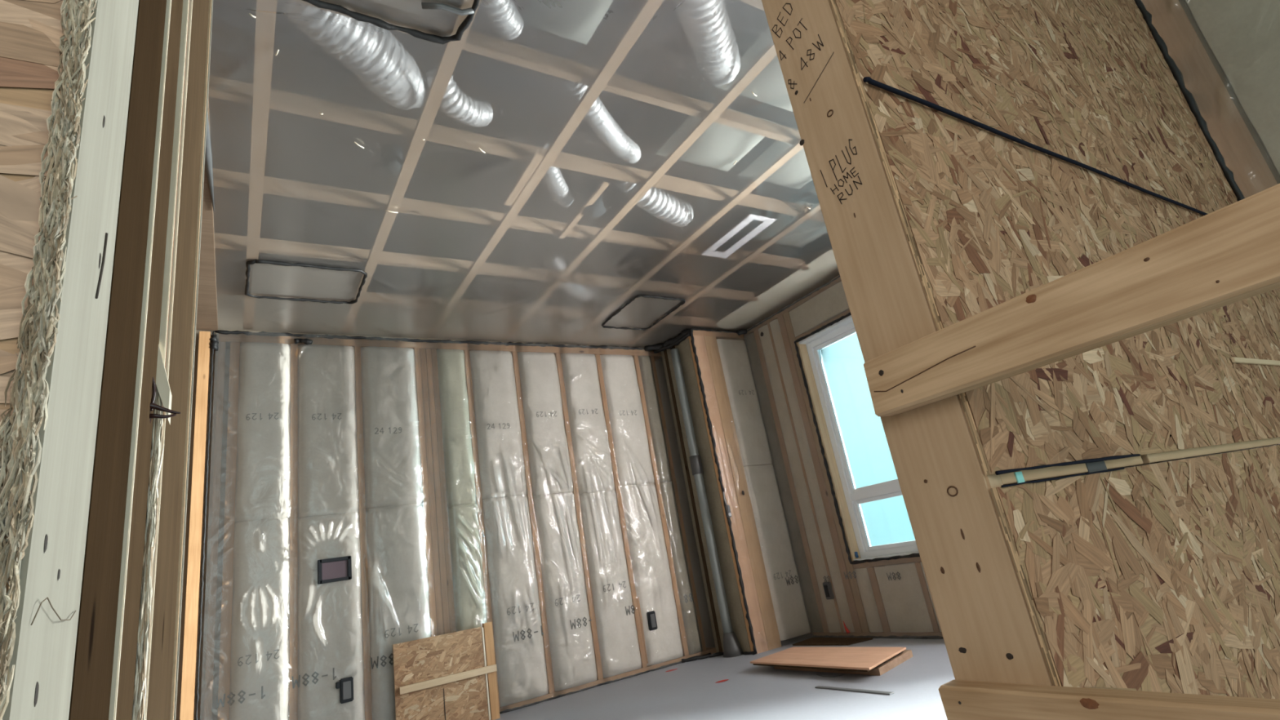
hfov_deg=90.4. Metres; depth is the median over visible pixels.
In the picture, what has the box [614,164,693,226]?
duct
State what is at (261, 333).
bead
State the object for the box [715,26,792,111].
insulation batt
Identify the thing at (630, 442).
insulation batt
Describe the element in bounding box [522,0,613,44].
insulation batt
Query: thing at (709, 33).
duct
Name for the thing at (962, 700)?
wooden plank
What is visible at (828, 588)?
outlet box
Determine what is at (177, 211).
board
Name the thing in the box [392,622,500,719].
leaning board
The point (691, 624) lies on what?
insulation batt
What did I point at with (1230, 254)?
wooden plank
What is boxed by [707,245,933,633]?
wall
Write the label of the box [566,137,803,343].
strip
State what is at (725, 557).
insulation batt
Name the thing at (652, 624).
outlet box
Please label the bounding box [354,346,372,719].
stud
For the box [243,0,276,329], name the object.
strip
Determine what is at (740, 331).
bead
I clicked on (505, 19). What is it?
duct
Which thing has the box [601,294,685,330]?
ceiling box
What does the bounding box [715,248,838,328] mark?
insulation batt
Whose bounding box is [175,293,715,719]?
wall
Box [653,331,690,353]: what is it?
bead
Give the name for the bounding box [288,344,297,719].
stud
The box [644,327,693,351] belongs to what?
bead
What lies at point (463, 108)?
duct
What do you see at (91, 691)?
stud
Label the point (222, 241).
ceiling strapping
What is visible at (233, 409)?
stud
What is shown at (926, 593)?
stud
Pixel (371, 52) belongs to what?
duct
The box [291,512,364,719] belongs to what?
insulation batt
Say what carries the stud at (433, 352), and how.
on the wall plate at (708, 650)
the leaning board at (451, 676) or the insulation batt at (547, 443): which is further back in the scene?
the insulation batt at (547, 443)
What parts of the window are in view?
glass, sash, sash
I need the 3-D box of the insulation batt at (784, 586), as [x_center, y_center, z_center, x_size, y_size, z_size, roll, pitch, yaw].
[1.171,1.601,5.424,0.367,1.421,0.043,2,-21,-32]
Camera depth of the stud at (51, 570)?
0.45 m
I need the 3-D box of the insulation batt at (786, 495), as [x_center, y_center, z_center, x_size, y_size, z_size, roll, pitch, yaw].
[1.250,1.005,5.647,0.019,2.650,0.130,2,-21,-32]
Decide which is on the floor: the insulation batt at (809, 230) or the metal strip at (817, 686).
the metal strip at (817, 686)
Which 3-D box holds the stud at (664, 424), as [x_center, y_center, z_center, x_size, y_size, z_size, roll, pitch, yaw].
[0.293,1.221,5.759,0.042,2.626,0.138,2,-21,-32]
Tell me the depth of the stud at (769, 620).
5.42 m
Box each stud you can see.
[0,0,138,719]
[68,0,166,719]
[115,0,182,719]
[146,0,208,719]
[162,0,190,406]
[179,331,210,719]
[203,342,225,719]
[217,342,239,719]
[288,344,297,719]
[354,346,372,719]
[413,348,437,636]
[419,348,444,635]
[425,348,449,634]
[431,349,456,632]
[463,350,500,706]
[511,351,555,693]
[555,352,603,679]
[595,354,647,667]
[632,355,688,656]
[649,355,706,651]
[663,349,722,652]
[670,347,742,657]
[688,336,753,651]
[693,332,768,653]
[703,335,782,650]
[753,328,829,632]
[761,0,1053,685]
[767,322,844,632]
[777,314,862,632]
[782,311,869,632]
[866,564,890,632]
[915,561,939,631]
[1141,0,1279,198]
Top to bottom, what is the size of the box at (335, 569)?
0.148 m
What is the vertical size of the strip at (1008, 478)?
0.032 m
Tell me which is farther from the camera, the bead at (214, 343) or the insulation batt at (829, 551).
the insulation batt at (829, 551)
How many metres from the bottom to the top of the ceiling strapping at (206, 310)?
0.062 m
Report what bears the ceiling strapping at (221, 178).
on the wall plate at (837, 281)
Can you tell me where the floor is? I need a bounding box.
[494,633,955,719]
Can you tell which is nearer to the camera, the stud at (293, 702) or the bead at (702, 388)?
the stud at (293, 702)
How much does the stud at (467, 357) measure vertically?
2.626 m
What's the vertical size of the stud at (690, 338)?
2.740 m
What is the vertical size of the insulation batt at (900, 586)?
0.460 m
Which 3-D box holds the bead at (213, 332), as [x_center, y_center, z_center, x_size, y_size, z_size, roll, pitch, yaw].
[-2.626,1.081,3.826,0.020,2.711,0.019,-10,-18,2]
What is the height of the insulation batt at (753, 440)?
1.195 m
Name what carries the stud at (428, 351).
on the wall plate at (708, 650)
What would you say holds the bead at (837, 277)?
attached to the barrier
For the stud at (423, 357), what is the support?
on the wall plate at (708, 650)
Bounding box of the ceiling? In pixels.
[208,0,831,318]
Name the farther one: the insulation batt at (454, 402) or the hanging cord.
the insulation batt at (454, 402)
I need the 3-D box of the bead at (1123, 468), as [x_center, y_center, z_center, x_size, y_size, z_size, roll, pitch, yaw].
[0.642,0.174,0.950,0.372,0.004,0.004,2,-21,-32]
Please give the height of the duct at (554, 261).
0.201 m
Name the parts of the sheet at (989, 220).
backing strip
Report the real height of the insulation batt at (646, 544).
1.421 m
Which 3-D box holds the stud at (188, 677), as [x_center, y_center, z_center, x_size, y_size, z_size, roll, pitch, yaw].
[-2.691,1.111,3.842,0.062,2.722,0.130,2,-21,-32]
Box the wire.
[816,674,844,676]
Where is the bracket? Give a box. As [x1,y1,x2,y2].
[723,491,731,517]
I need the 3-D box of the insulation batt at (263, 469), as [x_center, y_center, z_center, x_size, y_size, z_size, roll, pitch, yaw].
[-2.515,0.464,4.249,0.328,1.197,0.145,2,-21,-32]
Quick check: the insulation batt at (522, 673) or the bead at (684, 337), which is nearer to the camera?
the insulation batt at (522, 673)
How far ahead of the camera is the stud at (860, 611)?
5.19 m
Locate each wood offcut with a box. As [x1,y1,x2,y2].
[773,649,912,675]
[792,637,872,645]
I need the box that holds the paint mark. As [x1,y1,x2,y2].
[715,679,728,683]
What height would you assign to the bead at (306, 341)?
0.049 m
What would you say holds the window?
in the wall at (810, 289)
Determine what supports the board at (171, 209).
on the floor
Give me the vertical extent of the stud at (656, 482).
2.626 m
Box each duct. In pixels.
[276,0,428,110]
[424,63,493,127]
[479,0,523,39]
[534,141,573,207]
[545,252,599,301]
[562,78,640,163]
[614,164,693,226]
[674,0,740,86]
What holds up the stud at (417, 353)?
on the wall plate at (708, 650)
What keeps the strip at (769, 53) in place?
on the barrier
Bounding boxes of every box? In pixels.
[244,258,367,304]
[317,555,351,584]
[335,676,353,703]
[381,142,403,173]
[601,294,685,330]
[646,610,657,631]
[822,582,834,599]
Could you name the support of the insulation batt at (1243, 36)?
attached to the stud at (1243, 153)
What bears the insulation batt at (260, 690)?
on the wall plate at (708, 650)
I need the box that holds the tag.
[843,621,850,633]
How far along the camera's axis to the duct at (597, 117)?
3.08 m
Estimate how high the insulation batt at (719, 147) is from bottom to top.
0.088 m
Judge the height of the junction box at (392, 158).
0.103 m
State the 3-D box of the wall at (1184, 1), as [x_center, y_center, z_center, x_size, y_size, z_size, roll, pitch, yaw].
[3.089,-0.027,0.664,0.020,4.480,3.086,2,-21,-32]
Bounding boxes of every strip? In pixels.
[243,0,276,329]
[341,0,481,333]
[426,0,663,337]
[500,40,777,340]
[502,151,543,205]
[558,181,608,238]
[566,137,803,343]
[625,202,821,346]
[815,685,893,694]
[999,456,1142,484]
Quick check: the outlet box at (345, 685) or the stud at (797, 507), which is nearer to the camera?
the outlet box at (345, 685)
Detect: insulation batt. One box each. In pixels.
[216,517,289,719]
[235,342,290,522]
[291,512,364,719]
[297,344,359,518]
[360,346,422,508]
[365,503,431,719]
[436,349,475,506]
[447,503,486,631]
[469,350,526,499]
[482,495,548,706]
[517,351,573,495]
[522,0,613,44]
[533,492,597,691]
[560,353,614,493]
[578,490,641,678]
[600,354,653,486]
[620,483,683,666]
[638,355,671,482]
[655,100,778,171]
[659,481,702,654]
[661,351,719,652]
[666,347,724,652]
[674,337,751,652]
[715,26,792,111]
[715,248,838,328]
[716,338,772,466]
[737,127,812,189]
[743,464,810,640]
[745,332,823,632]
[751,200,827,247]
[758,324,841,632]
[769,318,854,632]
[788,280,848,337]
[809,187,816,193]
[844,568,883,632]
[874,563,933,632]
[920,562,941,631]
[1185,0,1279,173]
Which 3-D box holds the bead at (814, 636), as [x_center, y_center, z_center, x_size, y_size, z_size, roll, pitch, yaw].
[2.346,1.693,3.865,0.031,0.033,3.560,2,-21,-32]
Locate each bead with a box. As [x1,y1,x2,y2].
[195,330,214,719]
[208,334,218,351]
[214,329,644,350]
[293,338,312,344]
[499,653,711,714]
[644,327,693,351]
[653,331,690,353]
[681,651,755,662]
[688,328,757,653]
[691,328,737,333]
[737,328,746,335]
[746,275,839,331]
[813,635,943,639]
[995,453,1140,475]
[1000,466,1124,487]
[1134,0,1244,201]
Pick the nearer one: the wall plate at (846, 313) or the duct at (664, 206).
the duct at (664, 206)
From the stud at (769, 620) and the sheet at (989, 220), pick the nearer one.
the sheet at (989, 220)
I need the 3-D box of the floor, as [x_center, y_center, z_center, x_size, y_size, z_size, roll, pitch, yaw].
[0.396,1.741,2.863,4.712,0.050,4.510,2,-21,-32]
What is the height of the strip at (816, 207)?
0.018 m
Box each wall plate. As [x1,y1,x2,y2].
[218,333,662,360]
[499,647,715,711]
[686,329,744,340]
[744,276,841,336]
[795,309,850,342]
[812,629,942,636]
[852,556,921,568]
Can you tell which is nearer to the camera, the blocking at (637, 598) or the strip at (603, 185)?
the strip at (603, 185)
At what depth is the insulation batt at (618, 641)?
5.06 m
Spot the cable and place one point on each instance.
(866, 79)
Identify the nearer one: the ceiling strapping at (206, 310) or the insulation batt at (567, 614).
the ceiling strapping at (206, 310)
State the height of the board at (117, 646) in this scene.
2.700 m
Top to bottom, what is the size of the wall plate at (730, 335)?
0.060 m
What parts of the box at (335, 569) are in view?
panel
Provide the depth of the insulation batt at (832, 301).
5.31 m
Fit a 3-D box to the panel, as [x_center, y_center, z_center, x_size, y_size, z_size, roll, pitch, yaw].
[-0.403,-0.153,0.413,0.065,1.632,0.008,2,-21,-32]
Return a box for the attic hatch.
[302,0,479,44]
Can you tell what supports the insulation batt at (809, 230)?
on the barrier
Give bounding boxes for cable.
[862,76,1207,215]
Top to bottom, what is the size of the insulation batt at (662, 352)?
2.730 m
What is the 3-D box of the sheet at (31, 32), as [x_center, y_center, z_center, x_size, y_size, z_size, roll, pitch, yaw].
[-0.780,-0.349,0.267,0.848,2.700,0.011,2,-21,-32]
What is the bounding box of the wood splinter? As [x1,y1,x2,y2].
[155,344,172,424]
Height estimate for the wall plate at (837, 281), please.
0.045 m
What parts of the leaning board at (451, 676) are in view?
post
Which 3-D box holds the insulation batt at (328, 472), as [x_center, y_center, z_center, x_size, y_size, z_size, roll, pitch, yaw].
[-2.193,0.478,4.452,0.392,1.207,0.144,2,-21,-32]
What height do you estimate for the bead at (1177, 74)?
2.265 m
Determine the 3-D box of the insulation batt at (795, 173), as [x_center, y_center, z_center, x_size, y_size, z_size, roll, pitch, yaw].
[0.939,-1.151,3.795,0.520,0.088,0.460,2,-21,-32]
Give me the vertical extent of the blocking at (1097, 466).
0.016 m
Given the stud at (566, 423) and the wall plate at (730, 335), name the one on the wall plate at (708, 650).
the stud at (566, 423)
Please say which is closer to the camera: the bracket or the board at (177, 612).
the board at (177, 612)
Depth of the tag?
4.96 m
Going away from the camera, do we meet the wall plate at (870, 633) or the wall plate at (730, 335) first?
the wall plate at (870, 633)
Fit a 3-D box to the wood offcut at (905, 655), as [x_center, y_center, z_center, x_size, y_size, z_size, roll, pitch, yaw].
[1.310,1.921,4.065,0.470,0.039,0.920,2,-21,-32]
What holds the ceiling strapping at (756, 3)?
on the wall plate at (837, 281)
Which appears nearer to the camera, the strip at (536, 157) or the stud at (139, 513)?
the stud at (139, 513)
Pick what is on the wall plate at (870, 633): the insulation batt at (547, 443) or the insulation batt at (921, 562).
the insulation batt at (921, 562)
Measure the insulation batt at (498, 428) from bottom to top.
1.197 m
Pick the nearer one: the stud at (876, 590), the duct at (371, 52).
the duct at (371, 52)
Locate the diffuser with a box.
[701,213,776,257]
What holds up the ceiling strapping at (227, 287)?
on the wall plate at (837, 281)
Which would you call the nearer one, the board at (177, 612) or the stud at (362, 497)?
the board at (177, 612)
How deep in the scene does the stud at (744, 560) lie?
5.36 m
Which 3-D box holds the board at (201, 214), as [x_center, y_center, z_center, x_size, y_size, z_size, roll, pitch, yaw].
[-0.944,0.011,1.308,0.041,2.700,0.012,2,-21,-32]
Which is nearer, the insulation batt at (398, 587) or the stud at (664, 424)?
the insulation batt at (398, 587)
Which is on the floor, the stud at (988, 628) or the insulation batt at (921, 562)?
the stud at (988, 628)
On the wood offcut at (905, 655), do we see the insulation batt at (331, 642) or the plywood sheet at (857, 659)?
the plywood sheet at (857, 659)
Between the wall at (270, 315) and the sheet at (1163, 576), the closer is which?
the sheet at (1163, 576)
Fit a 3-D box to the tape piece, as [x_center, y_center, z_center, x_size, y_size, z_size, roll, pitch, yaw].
[0.540,0.167,0.904,0.017,0.016,0.002,2,-21,-32]
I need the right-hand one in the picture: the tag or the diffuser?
the tag
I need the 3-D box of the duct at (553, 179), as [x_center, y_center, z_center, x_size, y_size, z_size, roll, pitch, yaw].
[-0.474,-1.013,3.531,0.108,0.160,0.507,-12,-18,6]
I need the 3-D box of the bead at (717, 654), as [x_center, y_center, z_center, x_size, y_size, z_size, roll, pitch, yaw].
[0.647,2.381,5.121,0.625,0.039,0.188,-16,-19,19]
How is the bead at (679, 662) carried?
on the floor
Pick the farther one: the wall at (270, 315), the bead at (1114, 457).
the wall at (270, 315)
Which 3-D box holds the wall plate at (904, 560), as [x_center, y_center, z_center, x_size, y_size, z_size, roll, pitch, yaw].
[2.125,1.343,4.383,0.138,0.043,1.580,2,-21,-32]
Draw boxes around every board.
[108,0,171,719]
[145,0,192,719]
[155,0,189,404]
[169,0,211,719]
[173,0,213,719]
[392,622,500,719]
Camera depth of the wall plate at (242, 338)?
4.97 m
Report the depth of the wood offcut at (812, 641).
4.87 m
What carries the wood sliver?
attached to the sheet at (989, 220)
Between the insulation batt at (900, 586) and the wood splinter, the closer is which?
the wood splinter
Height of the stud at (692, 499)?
2.740 m
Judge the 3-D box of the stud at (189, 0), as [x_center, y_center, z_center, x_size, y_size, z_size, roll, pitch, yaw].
[-0.710,-0.147,0.937,0.030,2.700,0.024,2,-21,-32]
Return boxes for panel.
[0,0,97,719]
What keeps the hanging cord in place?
hanging from the stud at (139, 513)
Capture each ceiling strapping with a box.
[195,97,217,330]
[208,75,824,222]
[212,168,839,275]
[213,232,794,305]
[216,280,752,329]
[290,0,800,144]
[739,0,764,11]
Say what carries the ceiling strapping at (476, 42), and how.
on the wall plate at (837, 281)
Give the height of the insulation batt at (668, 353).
2.730 m
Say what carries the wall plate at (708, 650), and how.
on the floor
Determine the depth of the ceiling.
3.59 m
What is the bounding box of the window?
[794,312,919,564]
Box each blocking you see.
[636,596,648,663]
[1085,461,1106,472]
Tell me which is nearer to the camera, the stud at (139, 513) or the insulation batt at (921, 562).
the stud at (139, 513)
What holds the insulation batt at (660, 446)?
on the insulation batt at (691, 624)
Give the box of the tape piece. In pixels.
[1013,471,1024,483]
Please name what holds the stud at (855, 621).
on the wall plate at (870, 633)
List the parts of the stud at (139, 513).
splintered edge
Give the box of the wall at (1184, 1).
[1183,0,1279,177]
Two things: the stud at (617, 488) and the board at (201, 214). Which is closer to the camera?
the board at (201, 214)
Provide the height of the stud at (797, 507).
2.662 m
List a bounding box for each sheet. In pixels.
[0,0,67,686]
[750,646,906,671]
[830,0,1279,475]
[989,444,1279,699]
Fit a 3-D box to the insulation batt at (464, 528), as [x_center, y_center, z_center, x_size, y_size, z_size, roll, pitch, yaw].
[-1.222,1.744,4.532,0.239,1.391,0.143,2,-21,-32]
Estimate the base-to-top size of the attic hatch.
0.068 m
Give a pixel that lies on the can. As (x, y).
(597, 209)
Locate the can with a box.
[581,183,605,217]
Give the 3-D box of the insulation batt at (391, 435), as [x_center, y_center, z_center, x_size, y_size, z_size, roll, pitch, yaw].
[-1.838,0.479,4.679,0.406,1.187,0.145,2,-21,-32]
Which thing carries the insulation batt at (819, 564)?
on the wall plate at (870, 633)
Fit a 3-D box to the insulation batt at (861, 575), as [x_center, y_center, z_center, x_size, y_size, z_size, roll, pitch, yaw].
[1.708,1.844,4.873,0.026,0.460,0.211,2,-21,-32]
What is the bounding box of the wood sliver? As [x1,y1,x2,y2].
[1230,356,1279,365]
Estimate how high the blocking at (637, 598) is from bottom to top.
0.500 m
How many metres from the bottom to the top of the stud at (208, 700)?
2.665 m
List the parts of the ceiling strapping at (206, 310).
sealant strip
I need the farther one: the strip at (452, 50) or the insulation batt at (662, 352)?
the insulation batt at (662, 352)
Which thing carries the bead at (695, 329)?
attached to the barrier
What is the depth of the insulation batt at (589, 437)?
5.46 m
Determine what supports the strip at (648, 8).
on the barrier
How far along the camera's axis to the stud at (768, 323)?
5.41 m
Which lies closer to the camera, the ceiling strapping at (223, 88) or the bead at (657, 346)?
the ceiling strapping at (223, 88)
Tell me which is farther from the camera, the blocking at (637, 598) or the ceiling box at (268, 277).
the blocking at (637, 598)
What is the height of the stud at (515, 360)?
2.626 m
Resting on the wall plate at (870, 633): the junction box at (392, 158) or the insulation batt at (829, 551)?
the insulation batt at (829, 551)
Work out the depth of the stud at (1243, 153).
2.23 m
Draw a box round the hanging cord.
[149,376,180,422]
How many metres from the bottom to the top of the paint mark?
0.001 m

